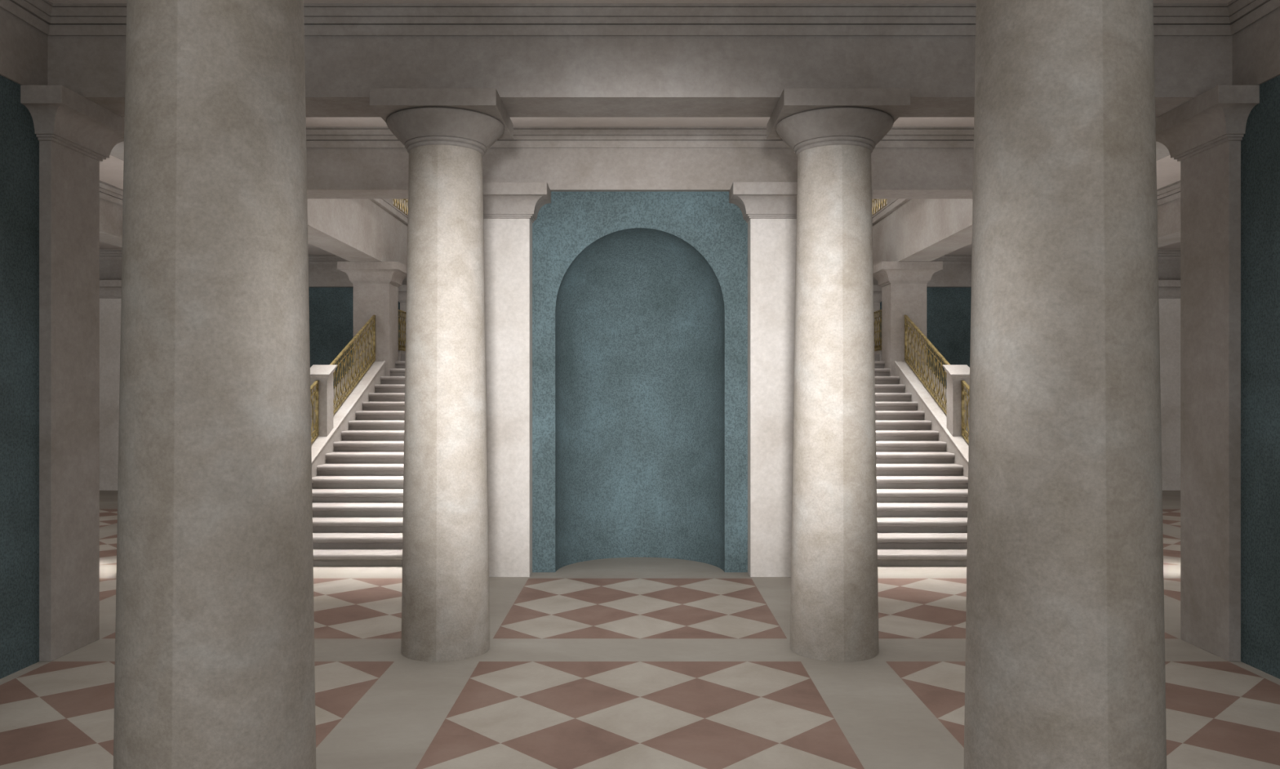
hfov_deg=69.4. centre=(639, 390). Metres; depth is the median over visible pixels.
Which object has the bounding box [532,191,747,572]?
wall
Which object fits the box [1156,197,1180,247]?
trim
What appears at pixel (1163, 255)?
trim
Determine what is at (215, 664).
column
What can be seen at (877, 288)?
pilaster
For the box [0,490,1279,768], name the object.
floor
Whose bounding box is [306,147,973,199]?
ceiling beam
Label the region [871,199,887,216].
railing
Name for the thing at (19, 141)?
wall
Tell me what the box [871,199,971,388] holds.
wall
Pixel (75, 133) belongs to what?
pilaster
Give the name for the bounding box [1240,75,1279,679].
wall
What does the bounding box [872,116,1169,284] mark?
trim
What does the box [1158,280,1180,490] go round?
pilaster
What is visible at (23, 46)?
trim
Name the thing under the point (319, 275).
trim
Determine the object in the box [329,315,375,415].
railing
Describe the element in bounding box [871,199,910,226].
trim
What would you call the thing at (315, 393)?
railing
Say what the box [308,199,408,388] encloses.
wall
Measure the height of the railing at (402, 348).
0.810 m
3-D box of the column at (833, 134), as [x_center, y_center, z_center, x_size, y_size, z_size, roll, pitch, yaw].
[1.574,-0.098,7.501,0.962,4.397,0.962,0,0,0]
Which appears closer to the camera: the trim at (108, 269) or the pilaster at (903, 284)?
the pilaster at (903, 284)
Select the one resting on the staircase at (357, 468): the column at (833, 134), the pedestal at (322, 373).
the pedestal at (322, 373)
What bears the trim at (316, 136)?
attached to the ceiling
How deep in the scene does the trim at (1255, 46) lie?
6.94 m
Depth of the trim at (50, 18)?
7.18 m
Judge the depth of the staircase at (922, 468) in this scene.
12.88 m
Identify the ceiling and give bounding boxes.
[48,0,1231,254]
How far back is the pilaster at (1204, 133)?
7.34 m
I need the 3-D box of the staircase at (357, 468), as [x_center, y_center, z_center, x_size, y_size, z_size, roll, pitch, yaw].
[-3.515,0.672,15.598,3.217,2.856,9.944,0,0,0]
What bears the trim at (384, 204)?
attached to the wall at (331, 308)
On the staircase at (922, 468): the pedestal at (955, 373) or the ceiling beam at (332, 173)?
the pedestal at (955, 373)
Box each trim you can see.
[0,0,1279,35]
[0,6,47,84]
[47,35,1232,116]
[99,180,348,264]
[99,197,123,247]
[99,249,122,260]
[99,260,121,279]
[110,116,407,284]
[306,126,973,147]
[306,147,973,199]
[308,264,353,287]
[369,199,408,226]
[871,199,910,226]
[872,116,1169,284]
[926,264,971,287]
[931,180,1180,264]
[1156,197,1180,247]
[1157,249,1180,260]
[1158,260,1180,279]
[1232,6,1279,84]
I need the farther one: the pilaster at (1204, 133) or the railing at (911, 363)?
the railing at (911, 363)
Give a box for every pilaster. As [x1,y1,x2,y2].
[20,84,124,661]
[99,280,121,490]
[337,261,407,376]
[398,284,406,346]
[483,182,551,577]
[728,182,796,577]
[872,261,942,376]
[873,284,881,346]
[1155,84,1259,661]
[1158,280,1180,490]
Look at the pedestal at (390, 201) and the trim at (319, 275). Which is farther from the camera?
the trim at (319, 275)
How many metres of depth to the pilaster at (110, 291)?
19.42 m
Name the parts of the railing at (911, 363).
post, rail, rail, rail, handrail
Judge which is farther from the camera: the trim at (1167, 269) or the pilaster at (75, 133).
the trim at (1167, 269)
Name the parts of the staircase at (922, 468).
edge molding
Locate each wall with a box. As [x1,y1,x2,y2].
[0,75,39,679]
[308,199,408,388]
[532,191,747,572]
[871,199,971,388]
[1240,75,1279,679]
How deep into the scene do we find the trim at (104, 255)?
19.62 m
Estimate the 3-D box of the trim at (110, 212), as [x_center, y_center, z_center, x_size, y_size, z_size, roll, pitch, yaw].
[-8.053,-2.651,14.018,0.546,0.709,13.335,0,0,0]
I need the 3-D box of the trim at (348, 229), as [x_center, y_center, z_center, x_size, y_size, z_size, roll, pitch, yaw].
[-4.883,-2.778,14.070,0.567,0.963,13.020,0,0,0]
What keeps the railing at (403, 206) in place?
on the trim
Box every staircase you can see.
[311,350,405,566]
[874,350,968,566]
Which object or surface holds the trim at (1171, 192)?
attached to the ceiling
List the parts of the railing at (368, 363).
handrail, rail, rail, rail, post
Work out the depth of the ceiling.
10.25 m
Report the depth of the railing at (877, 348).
18.35 m
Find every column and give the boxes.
[113,0,315,768]
[369,88,513,662]
[766,88,910,662]
[964,0,1166,768]
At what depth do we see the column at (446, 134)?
7.21 m
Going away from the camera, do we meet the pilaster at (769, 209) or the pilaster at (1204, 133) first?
the pilaster at (1204, 133)
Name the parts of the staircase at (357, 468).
edge molding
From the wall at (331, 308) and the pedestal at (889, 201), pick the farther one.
the wall at (331, 308)
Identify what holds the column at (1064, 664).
on the floor
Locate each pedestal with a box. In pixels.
[310,364,337,436]
[386,199,392,204]
[887,199,893,204]
[942,364,969,436]
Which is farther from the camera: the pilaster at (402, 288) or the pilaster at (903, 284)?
the pilaster at (402, 288)
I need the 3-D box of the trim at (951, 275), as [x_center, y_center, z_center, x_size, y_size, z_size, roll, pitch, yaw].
[6.473,-2.651,20.654,2.614,0.709,0.483,0,0,0]
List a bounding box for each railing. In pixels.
[310,380,319,444]
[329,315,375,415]
[392,199,408,216]
[398,309,406,351]
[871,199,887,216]
[873,309,881,351]
[904,315,950,415]
[960,380,969,444]
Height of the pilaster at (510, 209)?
4.397 m
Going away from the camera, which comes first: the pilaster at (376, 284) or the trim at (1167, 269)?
the pilaster at (376, 284)
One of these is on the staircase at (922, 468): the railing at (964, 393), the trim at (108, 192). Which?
the railing at (964, 393)
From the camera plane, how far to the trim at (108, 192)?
13.74 m
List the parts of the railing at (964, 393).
post, rail, handrail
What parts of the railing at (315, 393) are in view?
handrail, rail, post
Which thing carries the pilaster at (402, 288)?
on the floor

